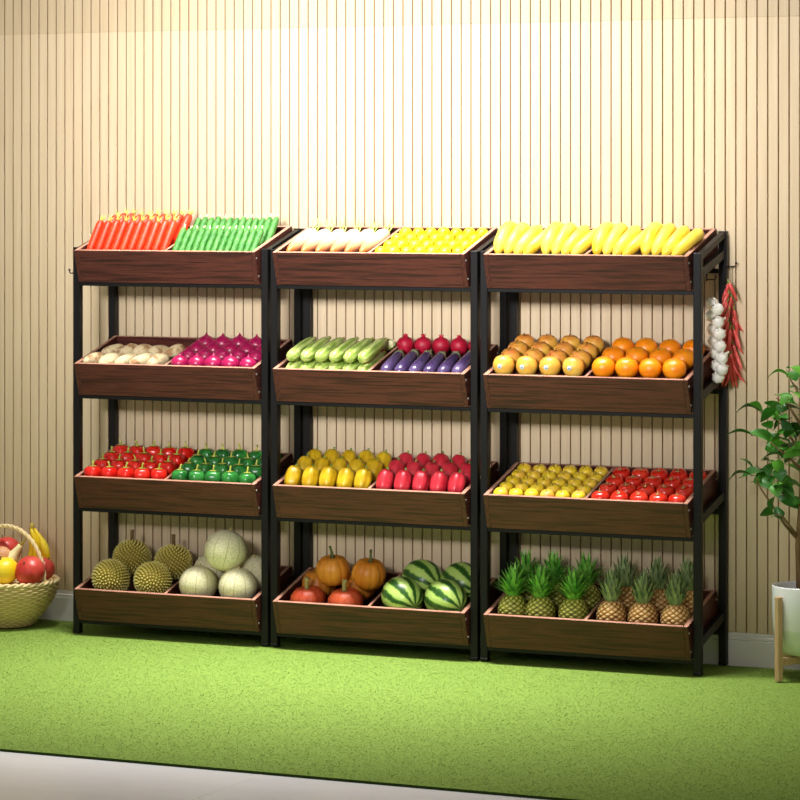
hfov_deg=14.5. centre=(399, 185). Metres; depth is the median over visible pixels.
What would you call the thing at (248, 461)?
bell pepper
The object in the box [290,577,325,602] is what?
pumpkin
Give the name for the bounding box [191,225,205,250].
cucumber
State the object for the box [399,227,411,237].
lemon
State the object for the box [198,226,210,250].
cucumber
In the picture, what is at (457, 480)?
pepper
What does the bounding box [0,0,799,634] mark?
wall
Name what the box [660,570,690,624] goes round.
pineapple
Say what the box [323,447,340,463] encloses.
pepper
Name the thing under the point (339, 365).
squash
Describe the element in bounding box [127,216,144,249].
carrot
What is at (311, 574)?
pumpkin
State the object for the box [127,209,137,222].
carrot
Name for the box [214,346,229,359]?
onion
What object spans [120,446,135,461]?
bell pepper
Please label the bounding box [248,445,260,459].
bell pepper
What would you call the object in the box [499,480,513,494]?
apple
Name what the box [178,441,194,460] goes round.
bell pepper
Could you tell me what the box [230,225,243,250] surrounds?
cucumber
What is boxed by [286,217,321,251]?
radish
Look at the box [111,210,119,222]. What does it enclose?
carrot
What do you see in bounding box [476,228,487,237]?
lemon
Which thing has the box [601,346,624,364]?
orange
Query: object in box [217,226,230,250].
cucumber
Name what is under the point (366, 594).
pumpkin
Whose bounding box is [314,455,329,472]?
pepper
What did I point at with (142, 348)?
sweet potato
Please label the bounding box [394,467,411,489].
pepper
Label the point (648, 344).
orange
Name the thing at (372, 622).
tray
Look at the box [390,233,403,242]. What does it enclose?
lemon
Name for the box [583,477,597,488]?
apple
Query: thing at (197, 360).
onion
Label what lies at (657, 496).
tomato
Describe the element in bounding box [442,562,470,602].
watermelon
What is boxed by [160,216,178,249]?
carrot
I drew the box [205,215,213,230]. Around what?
cucumber
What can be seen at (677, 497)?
tomato
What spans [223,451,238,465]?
bell pepper
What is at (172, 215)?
carrot
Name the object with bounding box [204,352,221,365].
onion
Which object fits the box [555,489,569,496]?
apple
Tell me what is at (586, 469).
apple
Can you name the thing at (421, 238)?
lemon
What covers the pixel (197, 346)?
onion
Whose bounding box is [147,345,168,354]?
sweet potato
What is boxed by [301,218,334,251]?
radish
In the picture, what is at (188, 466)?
bell pepper
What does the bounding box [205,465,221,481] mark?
bell pepper
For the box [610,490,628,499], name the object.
tomato
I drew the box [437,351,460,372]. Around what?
eggplant
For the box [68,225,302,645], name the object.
display rack
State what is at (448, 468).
pepper
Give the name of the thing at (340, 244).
radish
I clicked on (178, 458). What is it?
bell pepper
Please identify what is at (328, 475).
pepper
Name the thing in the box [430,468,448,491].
pepper
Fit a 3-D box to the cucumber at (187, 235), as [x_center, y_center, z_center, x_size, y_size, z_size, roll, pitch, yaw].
[-0.790,0.205,11.558,0.025,0.117,0.102,0,0,26]
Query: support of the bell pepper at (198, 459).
on the display rack at (171, 609)
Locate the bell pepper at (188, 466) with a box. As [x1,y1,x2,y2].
[181,457,195,472]
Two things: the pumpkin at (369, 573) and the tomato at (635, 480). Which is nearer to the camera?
the tomato at (635, 480)
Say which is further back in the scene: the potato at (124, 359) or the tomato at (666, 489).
the potato at (124, 359)
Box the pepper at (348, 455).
[341,448,356,464]
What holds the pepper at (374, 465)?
in the display rack at (372, 622)
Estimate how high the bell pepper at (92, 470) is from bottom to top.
0.082 m
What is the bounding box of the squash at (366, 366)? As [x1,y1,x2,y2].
[357,351,386,369]
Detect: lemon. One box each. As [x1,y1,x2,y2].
[375,246,386,251]
[383,240,395,249]
[387,246,399,252]
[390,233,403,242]
[395,240,407,250]
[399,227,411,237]
[400,247,412,252]
[404,234,416,244]
[408,240,420,250]
[412,228,424,236]
[413,246,425,252]
[416,234,428,243]
[421,240,433,249]
[424,228,436,237]
[425,247,438,252]
[429,234,441,243]
[434,240,446,249]
[437,227,449,237]
[439,247,450,252]
[442,234,454,243]
[447,240,459,252]
[450,228,462,238]
[452,247,463,252]
[455,234,467,243]
[459,240,471,250]
[463,227,475,237]
[468,234,479,243]
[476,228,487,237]
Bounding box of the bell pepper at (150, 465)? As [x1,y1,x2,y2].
[143,456,158,473]
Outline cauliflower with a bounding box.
[383,339,395,350]
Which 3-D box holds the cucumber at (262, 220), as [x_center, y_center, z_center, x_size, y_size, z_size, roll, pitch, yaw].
[-0.520,0.168,11.566,0.024,0.119,0.105,0,0,26]
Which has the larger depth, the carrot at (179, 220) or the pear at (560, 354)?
the carrot at (179, 220)
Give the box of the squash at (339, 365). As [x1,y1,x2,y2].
[328,359,346,369]
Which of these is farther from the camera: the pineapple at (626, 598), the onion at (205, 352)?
the onion at (205, 352)
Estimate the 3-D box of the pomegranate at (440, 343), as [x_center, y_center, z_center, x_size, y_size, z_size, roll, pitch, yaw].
[0.148,0.573,11.294,0.066,0.081,0.067,0,0,-1]
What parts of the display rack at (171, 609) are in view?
post, post, rail, rail, rail, rail, post, post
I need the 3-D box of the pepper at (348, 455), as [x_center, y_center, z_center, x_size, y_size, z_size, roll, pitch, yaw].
[-0.190,1.003,11.444,0.062,0.094,0.079,0,0,17]
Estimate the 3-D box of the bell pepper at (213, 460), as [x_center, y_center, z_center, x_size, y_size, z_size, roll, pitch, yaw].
[-0.688,1.019,11.627,0.060,0.080,0.060,0,0,17]
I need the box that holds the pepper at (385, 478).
[376,466,394,488]
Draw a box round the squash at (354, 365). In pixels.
[342,359,361,369]
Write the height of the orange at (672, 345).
0.072 m
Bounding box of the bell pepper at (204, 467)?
[198,458,212,472]
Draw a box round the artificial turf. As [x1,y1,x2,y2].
[0,619,799,799]
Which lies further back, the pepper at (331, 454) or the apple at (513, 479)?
the pepper at (331, 454)
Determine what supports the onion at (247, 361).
in the display rack at (171, 609)
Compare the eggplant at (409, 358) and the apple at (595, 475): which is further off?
the eggplant at (409, 358)
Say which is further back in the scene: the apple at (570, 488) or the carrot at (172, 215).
the carrot at (172, 215)
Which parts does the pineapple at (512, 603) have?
crown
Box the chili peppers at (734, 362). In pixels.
[720,267,744,387]
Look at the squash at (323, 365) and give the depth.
11.28 m
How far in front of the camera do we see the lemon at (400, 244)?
11.21 m
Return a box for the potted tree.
[727,365,799,656]
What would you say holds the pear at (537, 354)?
in the display rack at (515, 393)
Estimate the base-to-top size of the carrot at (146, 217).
0.144 m
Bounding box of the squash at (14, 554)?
[8,539,26,561]
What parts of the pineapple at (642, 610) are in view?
crown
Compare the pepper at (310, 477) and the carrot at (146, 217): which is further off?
the carrot at (146, 217)
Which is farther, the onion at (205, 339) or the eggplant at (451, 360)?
the onion at (205, 339)
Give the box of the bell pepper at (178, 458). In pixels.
[169,448,185,467]
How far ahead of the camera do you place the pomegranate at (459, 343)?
11.24 m
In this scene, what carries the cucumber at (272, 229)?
in the display rack at (171, 609)
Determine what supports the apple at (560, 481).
in the display rack at (515, 393)
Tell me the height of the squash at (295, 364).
0.084 m
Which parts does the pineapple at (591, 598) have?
crown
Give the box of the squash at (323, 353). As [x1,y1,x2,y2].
[315,337,344,362]
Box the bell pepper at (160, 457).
[152,448,167,462]
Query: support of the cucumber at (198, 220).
in the display rack at (171, 609)
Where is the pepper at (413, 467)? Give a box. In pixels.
[407,459,422,485]
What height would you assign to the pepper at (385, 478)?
0.098 m
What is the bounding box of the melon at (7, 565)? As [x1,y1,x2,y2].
[0,556,16,583]
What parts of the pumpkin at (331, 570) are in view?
stem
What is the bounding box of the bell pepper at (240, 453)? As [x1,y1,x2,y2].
[232,443,246,459]
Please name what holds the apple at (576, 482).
in the display rack at (515, 393)
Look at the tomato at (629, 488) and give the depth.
10.85 m
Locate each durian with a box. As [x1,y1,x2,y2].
[91,558,130,590]
[112,529,151,574]
[133,561,172,592]
[154,534,192,580]
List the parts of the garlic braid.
bulb, bulb, bulb, bulb, bulb, bulb, bulb, bulb, bulb, bulb, bulb, bulb, bulb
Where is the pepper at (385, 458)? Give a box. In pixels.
[375,450,391,468]
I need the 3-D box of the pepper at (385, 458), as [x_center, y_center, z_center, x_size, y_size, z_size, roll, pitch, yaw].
[-0.062,1.004,11.385,0.061,0.093,0.078,0,0,34]
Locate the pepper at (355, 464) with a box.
[349,456,364,474]
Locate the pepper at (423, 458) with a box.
[415,451,431,467]
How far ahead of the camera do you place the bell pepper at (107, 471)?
11.64 m
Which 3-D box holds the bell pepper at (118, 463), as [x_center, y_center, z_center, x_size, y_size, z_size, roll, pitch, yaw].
[-1.048,1.040,11.718,0.060,0.081,0.060,0,0,11]
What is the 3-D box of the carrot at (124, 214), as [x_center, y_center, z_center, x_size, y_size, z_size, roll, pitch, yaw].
[-1.059,0.157,11.821,0.033,0.151,0.147,0,0,25]
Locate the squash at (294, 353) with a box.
[286,337,316,361]
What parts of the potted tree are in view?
pot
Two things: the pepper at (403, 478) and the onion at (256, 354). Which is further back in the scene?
the onion at (256, 354)
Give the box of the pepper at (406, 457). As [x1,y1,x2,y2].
[397,450,413,466]
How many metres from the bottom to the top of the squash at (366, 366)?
0.085 m
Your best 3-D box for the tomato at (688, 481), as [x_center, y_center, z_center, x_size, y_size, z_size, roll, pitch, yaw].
[1.006,1.033,10.846,0.065,0.062,0.066,0,0,-45]
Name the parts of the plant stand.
leg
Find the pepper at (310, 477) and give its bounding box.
[301,464,319,485]
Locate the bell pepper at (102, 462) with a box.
[94,453,110,467]
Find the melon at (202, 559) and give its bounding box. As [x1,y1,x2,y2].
[194,554,224,588]
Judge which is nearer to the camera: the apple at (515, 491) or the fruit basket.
the apple at (515, 491)
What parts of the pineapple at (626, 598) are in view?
crown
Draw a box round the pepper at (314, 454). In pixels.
[308,447,322,462]
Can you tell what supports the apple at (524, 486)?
in the display rack at (515, 393)
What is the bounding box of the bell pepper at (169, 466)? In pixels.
[160,456,176,475]
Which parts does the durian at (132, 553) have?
stem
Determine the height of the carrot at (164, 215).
0.149 m
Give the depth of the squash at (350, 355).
11.25 m
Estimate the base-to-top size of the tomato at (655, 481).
0.062 m
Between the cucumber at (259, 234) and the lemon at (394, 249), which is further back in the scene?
the cucumber at (259, 234)
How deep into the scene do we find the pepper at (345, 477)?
11.24 m
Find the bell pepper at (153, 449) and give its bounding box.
[145,440,161,455]
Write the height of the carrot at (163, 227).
0.161 m
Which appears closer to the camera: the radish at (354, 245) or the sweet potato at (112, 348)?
the radish at (354, 245)
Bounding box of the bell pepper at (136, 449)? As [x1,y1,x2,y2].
[129,440,145,454]
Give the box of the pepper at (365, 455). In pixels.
[359,448,374,465]
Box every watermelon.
[381,576,423,608]
[402,559,442,594]
[424,579,467,611]
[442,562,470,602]
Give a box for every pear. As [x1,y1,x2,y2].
[493,354,514,373]
[516,354,537,374]
[539,355,560,374]
[562,355,583,375]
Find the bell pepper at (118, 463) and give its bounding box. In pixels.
[111,454,126,469]
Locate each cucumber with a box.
[172,224,185,249]
[179,226,192,249]
[185,225,198,250]
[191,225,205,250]
[192,215,200,230]
[198,214,208,229]
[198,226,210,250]
[204,226,217,250]
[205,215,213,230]
[211,214,221,231]
[211,226,224,250]
[217,215,226,230]
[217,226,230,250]
[224,214,233,231]
[224,225,237,250]
[230,215,239,230]
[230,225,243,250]
[237,214,246,230]
[237,226,250,250]
[243,215,252,230]
[243,226,256,250]
[250,215,258,230]
[250,225,263,250]
[256,215,265,230]
[259,214,271,245]
[264,213,278,241]
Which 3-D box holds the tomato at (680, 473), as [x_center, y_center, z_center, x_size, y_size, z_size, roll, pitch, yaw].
[0.970,1.014,10.939,0.065,0.061,0.065,0,0,-19]
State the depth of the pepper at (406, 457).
11.34 m
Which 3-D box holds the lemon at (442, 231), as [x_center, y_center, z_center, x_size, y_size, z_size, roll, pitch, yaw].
[0.156,0.173,11.318,0.050,0.050,0.053,0,0,-6]
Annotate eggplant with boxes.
[380,349,403,370]
[394,349,418,370]
[409,349,432,371]
[423,350,446,371]
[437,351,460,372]
[451,350,470,372]
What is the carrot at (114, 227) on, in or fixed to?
in the display rack at (171, 609)
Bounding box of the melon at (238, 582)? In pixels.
[218,567,257,598]
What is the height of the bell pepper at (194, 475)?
0.082 m
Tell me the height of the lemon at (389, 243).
0.048 m
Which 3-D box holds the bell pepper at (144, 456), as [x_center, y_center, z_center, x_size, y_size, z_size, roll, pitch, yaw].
[-0.958,1.018,11.751,0.062,0.083,0.062,0,0,17]
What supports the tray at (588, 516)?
on the display rack at (515, 393)
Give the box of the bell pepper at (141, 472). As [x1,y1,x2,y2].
[134,463,149,478]
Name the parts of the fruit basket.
handle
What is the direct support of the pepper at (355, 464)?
in the display rack at (372, 622)
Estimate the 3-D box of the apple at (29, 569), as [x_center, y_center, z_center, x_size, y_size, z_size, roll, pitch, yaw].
[-1.393,1.449,11.819,0.113,0.113,0.114,0,0,-37]
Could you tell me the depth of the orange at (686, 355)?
10.78 m
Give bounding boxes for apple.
[0,535,20,558]
[15,556,44,583]
[43,557,54,579]
[493,486,507,494]
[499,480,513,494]
[506,475,519,486]
[509,488,523,494]
[511,469,525,481]
[514,480,528,492]
[517,462,531,475]
[521,475,534,487]
[524,487,538,495]
[527,468,541,481]
[530,481,544,495]
[532,463,546,475]
[537,476,550,487]
[540,488,554,496]
[542,469,556,481]
[546,483,560,494]
[548,463,561,475]
[551,476,565,487]
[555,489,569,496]
[557,471,571,483]
[561,482,575,496]
[563,464,577,477]
[568,477,581,489]
[571,490,585,497]
[573,471,587,482]
[577,483,591,495]
[579,465,592,476]
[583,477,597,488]
[588,471,602,482]
[594,465,607,476]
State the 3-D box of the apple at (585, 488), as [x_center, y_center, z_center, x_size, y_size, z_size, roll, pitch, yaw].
[0.640,1.062,10.919,0.053,0.058,0.053,0,0,14]
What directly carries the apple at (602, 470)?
on the display rack at (515, 393)
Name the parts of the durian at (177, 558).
stem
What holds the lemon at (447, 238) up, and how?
in the display rack at (372, 622)
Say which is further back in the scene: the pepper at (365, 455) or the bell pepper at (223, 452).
the bell pepper at (223, 452)
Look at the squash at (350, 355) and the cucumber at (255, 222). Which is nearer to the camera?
the squash at (350, 355)
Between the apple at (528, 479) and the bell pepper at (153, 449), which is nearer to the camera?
the apple at (528, 479)
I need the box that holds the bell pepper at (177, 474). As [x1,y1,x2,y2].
[171,464,188,479]
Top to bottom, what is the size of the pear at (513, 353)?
0.078 m
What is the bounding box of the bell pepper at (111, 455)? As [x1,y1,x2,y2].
[103,446,119,461]
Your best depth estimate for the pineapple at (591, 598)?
11.00 m
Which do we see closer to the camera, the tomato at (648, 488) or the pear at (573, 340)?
the tomato at (648, 488)
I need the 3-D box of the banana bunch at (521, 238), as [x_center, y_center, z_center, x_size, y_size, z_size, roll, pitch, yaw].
[0.449,0.188,11.047,0.201,0.129,0.236,0,0,22]
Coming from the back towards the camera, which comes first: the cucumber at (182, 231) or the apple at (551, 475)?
the cucumber at (182, 231)
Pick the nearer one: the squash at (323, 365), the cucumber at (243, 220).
the squash at (323, 365)
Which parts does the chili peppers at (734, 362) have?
cord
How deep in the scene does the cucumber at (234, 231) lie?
11.47 m
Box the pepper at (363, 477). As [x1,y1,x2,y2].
[354,466,372,487]
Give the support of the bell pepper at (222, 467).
in the display rack at (171, 609)
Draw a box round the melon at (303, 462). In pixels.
[297,453,313,471]
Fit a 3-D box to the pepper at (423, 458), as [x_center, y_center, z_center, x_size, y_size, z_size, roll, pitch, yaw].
[0.081,1.004,11.319,0.061,0.093,0.078,0,0,16]
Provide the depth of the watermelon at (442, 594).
11.07 m
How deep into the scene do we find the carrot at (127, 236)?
11.66 m
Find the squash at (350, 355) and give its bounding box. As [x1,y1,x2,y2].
[343,337,373,362]
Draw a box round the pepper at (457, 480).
[447,470,465,492]
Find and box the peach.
[0,546,9,557]
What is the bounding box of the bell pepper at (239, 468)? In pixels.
[231,458,246,474]
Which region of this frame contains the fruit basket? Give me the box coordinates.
[0,524,59,627]
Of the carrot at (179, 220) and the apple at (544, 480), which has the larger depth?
the carrot at (179, 220)
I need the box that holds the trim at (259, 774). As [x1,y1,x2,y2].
[192,774,261,799]
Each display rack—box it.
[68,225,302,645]
[270,226,508,660]
[480,227,736,675]
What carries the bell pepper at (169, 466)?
in the display rack at (171, 609)
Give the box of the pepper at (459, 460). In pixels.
[451,452,466,471]
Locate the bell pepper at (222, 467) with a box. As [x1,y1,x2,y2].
[214,457,229,474]
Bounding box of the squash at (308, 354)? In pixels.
[300,336,330,361]
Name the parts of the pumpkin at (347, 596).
stem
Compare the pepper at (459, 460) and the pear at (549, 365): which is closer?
the pear at (549, 365)
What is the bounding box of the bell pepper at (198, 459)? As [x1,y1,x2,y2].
[190,449,205,466]
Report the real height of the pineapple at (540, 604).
0.218 m
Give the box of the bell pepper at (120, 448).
[113,439,127,453]
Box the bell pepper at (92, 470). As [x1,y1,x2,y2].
[84,460,101,475]
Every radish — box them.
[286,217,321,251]
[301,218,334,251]
[315,218,347,251]
[330,218,362,251]
[344,218,379,251]
[359,218,394,251]
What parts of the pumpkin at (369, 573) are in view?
stem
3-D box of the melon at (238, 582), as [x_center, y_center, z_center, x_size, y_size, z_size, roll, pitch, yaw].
[-0.592,1.461,11.475,0.143,0.144,0.143,0,0,-42]
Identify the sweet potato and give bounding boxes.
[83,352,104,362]
[98,352,122,362]
[101,344,124,353]
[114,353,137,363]
[116,343,137,354]
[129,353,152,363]
[132,344,151,354]
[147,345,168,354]
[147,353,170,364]
[163,344,186,359]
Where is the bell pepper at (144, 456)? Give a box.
[136,447,151,462]
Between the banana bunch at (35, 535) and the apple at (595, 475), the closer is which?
the apple at (595, 475)
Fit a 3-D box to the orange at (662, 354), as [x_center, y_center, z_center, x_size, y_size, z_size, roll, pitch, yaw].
[0.899,0.596,10.848,0.081,0.077,0.082,0,0,-41]
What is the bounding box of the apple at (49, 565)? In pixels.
[43,557,54,579]
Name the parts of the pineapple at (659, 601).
crown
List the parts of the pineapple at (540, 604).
crown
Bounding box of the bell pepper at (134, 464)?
[127,454,143,470]
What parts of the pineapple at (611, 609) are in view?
crown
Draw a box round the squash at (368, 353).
[358,337,387,363]
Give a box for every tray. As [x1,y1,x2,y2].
[74,225,291,284]
[74,335,292,400]
[74,447,292,515]
[74,558,293,631]
[272,226,497,287]
[272,340,498,406]
[272,454,499,526]
[272,567,499,645]
[483,227,718,290]
[483,347,714,413]
[483,462,718,537]
[483,581,718,660]
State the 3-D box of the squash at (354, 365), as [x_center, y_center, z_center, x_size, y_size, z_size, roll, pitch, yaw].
[-0.150,0.639,11.312,0.047,0.084,0.212,0,0,26]
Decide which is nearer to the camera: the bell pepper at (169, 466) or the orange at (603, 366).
the orange at (603, 366)
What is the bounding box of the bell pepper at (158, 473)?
[150,463,167,478]
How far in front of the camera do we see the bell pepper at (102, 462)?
11.72 m
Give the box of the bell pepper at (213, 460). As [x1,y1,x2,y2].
[206,451,221,464]
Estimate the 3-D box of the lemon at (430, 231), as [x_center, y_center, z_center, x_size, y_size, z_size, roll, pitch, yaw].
[0.112,0.173,11.339,0.051,0.047,0.051,0,0,-19]
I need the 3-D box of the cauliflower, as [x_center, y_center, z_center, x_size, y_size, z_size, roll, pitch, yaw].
[-0.043,0.577,11.410,0.063,0.044,0.059,0,0,25]
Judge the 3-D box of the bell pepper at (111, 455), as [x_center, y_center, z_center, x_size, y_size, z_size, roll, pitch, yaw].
[-1.083,1.018,11.811,0.060,0.081,0.060,0,0,20]
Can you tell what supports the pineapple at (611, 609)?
in the display rack at (515, 393)
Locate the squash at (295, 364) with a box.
[286,358,303,367]
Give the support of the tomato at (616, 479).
in the display rack at (515, 393)
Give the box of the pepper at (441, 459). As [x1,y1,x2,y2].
[432,451,449,470]
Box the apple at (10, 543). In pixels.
[0,535,20,558]
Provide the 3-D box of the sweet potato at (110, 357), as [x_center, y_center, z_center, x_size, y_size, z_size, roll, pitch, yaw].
[-1.077,0.649,11.673,0.064,0.060,0.090,0,0,33]
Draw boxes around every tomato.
[591,488,609,498]
[598,482,616,495]
[605,474,623,489]
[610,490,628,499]
[612,466,630,480]
[618,482,636,498]
[624,474,642,488]
[629,491,648,500]
[631,467,649,481]
[636,483,654,497]
[643,476,661,491]
[649,491,667,501]
[650,468,668,484]
[656,484,674,497]
[663,476,681,493]
[668,492,686,501]
[669,468,687,481]
[675,485,692,498]
[682,476,692,488]
[688,471,706,479]
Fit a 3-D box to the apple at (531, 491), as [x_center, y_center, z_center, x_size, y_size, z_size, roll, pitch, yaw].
[0.459,1.078,10.943,0.053,0.058,0.052,0,0,-10]
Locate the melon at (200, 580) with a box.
[179,563,217,595]
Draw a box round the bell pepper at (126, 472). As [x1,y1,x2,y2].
[117,462,134,477]
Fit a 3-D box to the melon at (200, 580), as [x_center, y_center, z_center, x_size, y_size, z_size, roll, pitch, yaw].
[-0.741,1.460,11.544,0.143,0.146,0.143,0,0,-37]
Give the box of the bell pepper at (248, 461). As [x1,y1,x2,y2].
[240,452,255,466]
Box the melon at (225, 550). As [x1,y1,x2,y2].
[204,528,246,571]
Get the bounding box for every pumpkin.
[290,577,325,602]
[302,569,335,598]
[315,546,350,585]
[327,579,363,605]
[346,571,375,599]
[351,549,386,589]
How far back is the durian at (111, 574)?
11.65 m
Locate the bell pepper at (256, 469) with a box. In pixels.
[248,460,260,479]
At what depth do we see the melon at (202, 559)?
11.59 m
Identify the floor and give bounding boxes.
[0,751,544,799]
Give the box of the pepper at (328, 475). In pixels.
[319,464,337,486]
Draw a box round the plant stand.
[775,596,799,681]
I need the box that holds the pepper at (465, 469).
[460,461,470,487]
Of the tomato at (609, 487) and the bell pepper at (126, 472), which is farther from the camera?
the bell pepper at (126, 472)
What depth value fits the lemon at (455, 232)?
11.27 m
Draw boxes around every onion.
[171,353,187,364]
[181,346,196,359]
[188,353,204,365]
[189,339,204,352]
[198,332,214,346]
[198,346,212,358]
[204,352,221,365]
[207,340,221,352]
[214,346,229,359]
[215,333,230,345]
[221,353,239,366]
[223,340,238,352]
[231,347,247,360]
[232,333,248,346]
[239,354,256,366]
[240,340,255,353]
[249,334,260,347]
[249,348,260,362]
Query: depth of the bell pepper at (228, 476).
11.42 m
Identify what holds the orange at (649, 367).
in the display rack at (515, 393)
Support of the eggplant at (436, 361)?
in the display rack at (372, 622)
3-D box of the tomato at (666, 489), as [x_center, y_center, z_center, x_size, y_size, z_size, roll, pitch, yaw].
[0.912,1.055,10.815,0.065,0.060,0.064,0,0,42]
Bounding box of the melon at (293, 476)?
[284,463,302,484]
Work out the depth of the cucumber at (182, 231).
11.56 m
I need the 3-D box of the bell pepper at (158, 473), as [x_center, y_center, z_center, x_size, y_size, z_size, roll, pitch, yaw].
[-0.888,1.061,11.569,0.060,0.080,0.060,0,0,-18]
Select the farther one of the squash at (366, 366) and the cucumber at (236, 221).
the cucumber at (236, 221)
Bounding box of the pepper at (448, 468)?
[442,460,457,480]
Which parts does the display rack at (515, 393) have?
post, post, rail, rail, rail, rail, post, rail, rail, rail, rail, rail, rail, post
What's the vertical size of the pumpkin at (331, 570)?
0.144 m
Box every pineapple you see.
[492,561,529,615]
[508,547,543,602]
[521,564,559,616]
[533,549,574,611]
[553,566,593,618]
[567,552,604,613]
[596,566,626,621]
[610,553,638,615]
[627,568,658,623]
[645,556,668,617]
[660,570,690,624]
[673,555,692,617]
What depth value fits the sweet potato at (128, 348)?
11.73 m
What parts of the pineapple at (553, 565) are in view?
crown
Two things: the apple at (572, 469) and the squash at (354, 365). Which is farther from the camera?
the squash at (354, 365)
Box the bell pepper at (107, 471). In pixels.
[101,461,117,476]
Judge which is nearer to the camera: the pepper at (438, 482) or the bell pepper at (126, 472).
the pepper at (438, 482)
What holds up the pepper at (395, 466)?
in the display rack at (372, 622)
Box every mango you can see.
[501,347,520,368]
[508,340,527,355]
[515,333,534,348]
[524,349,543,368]
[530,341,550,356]
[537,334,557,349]
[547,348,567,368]
[553,341,574,356]
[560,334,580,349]
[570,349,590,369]
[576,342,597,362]
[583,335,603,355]
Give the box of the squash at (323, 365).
[314,358,331,368]
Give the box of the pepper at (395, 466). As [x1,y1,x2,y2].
[389,457,404,478]
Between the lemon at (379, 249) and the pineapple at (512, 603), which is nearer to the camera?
the pineapple at (512, 603)
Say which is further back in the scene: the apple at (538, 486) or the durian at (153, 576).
the durian at (153, 576)
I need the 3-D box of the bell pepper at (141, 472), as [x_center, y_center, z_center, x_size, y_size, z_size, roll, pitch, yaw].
[-0.952,1.061,11.597,0.060,0.081,0.060,0,0,-2]
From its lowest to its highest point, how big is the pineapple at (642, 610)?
0.224 m
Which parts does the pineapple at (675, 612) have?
crown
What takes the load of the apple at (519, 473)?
on the display rack at (515, 393)
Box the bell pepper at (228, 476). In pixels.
[221,465,238,482]
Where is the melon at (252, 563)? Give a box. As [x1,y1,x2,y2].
[240,555,260,592]
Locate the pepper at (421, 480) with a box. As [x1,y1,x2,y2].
[412,468,429,490]
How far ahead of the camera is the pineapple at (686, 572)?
10.85 m
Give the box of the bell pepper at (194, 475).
[188,464,204,480]
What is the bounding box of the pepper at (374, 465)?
[366,457,382,483]
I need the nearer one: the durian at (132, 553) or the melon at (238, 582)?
the melon at (238, 582)
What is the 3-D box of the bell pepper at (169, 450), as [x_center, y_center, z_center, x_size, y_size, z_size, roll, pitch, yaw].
[-0.865,0.998,11.785,0.059,0.079,0.059,0,0,1]
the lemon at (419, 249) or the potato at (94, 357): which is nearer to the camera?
the lemon at (419, 249)
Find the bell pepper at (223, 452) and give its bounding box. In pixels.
[215,443,230,459]
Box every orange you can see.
[592,356,614,376]
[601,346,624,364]
[612,337,634,353]
[615,357,638,377]
[625,347,648,364]
[635,337,657,355]
[639,358,661,377]
[649,347,671,369]
[659,339,680,355]
[663,358,686,378]
[672,348,692,369]
[682,339,704,354]
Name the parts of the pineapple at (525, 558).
crown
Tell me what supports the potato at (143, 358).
in the display rack at (171, 609)
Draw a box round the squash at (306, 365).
[300,358,317,368]
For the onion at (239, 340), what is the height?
0.075 m
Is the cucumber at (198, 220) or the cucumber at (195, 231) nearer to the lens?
the cucumber at (195, 231)
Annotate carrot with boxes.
[87,214,105,249]
[94,216,113,249]
[103,213,122,249]
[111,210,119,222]
[111,214,129,249]
[118,208,129,221]
[119,215,137,249]
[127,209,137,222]
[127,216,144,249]
[135,209,144,222]
[135,214,155,249]
[144,209,152,221]
[144,217,161,249]
[152,208,160,222]
[152,214,170,249]
[159,209,169,222]
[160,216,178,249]
[167,208,177,221]
[169,208,185,246]
[172,208,193,244]
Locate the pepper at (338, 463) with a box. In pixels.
[332,456,347,472]
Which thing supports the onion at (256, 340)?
on the display rack at (171, 609)
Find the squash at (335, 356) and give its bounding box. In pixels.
[329,337,358,362]
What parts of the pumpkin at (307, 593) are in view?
stem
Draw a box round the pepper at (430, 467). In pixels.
[424,460,439,486]
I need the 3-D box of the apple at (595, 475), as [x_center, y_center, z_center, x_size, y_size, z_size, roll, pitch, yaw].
[0.686,1.028,11.016,0.053,0.058,0.053,0,0,4]
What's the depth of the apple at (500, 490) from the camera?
10.98 m
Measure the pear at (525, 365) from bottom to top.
0.081 m
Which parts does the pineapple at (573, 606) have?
crown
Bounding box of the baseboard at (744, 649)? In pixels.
[39,590,799,669]
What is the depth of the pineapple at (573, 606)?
10.90 m
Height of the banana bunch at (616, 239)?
0.129 m
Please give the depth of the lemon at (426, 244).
11.17 m
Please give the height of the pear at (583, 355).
0.078 m
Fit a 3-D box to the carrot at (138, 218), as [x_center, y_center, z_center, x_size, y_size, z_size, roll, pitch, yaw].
[-0.997,0.160,11.789,0.032,0.145,0.142,0,0,26]
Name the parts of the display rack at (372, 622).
post, post, rail, rail, rail, rail, post, post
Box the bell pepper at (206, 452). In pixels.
[199,443,213,458]
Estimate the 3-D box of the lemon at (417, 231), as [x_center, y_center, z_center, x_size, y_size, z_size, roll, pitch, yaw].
[0.068,0.173,11.361,0.050,0.046,0.051,0,0,-19]
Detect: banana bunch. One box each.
[28,523,50,559]
[494,221,545,253]
[541,221,596,253]
[592,222,645,254]
[640,222,703,254]
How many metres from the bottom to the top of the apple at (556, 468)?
0.058 m
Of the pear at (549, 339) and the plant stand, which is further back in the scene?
the pear at (549, 339)
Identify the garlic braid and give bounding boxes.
[705,280,728,382]
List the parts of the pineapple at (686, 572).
crown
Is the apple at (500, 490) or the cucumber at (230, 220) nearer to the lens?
the apple at (500, 490)
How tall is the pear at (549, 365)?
0.081 m
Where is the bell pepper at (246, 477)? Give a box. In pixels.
[238,467,255,482]
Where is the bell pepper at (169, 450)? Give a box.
[162,442,176,455]
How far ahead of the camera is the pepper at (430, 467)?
11.20 m
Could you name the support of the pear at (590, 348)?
in the display rack at (515, 393)
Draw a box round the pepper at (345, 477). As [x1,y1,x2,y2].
[336,465,354,487]

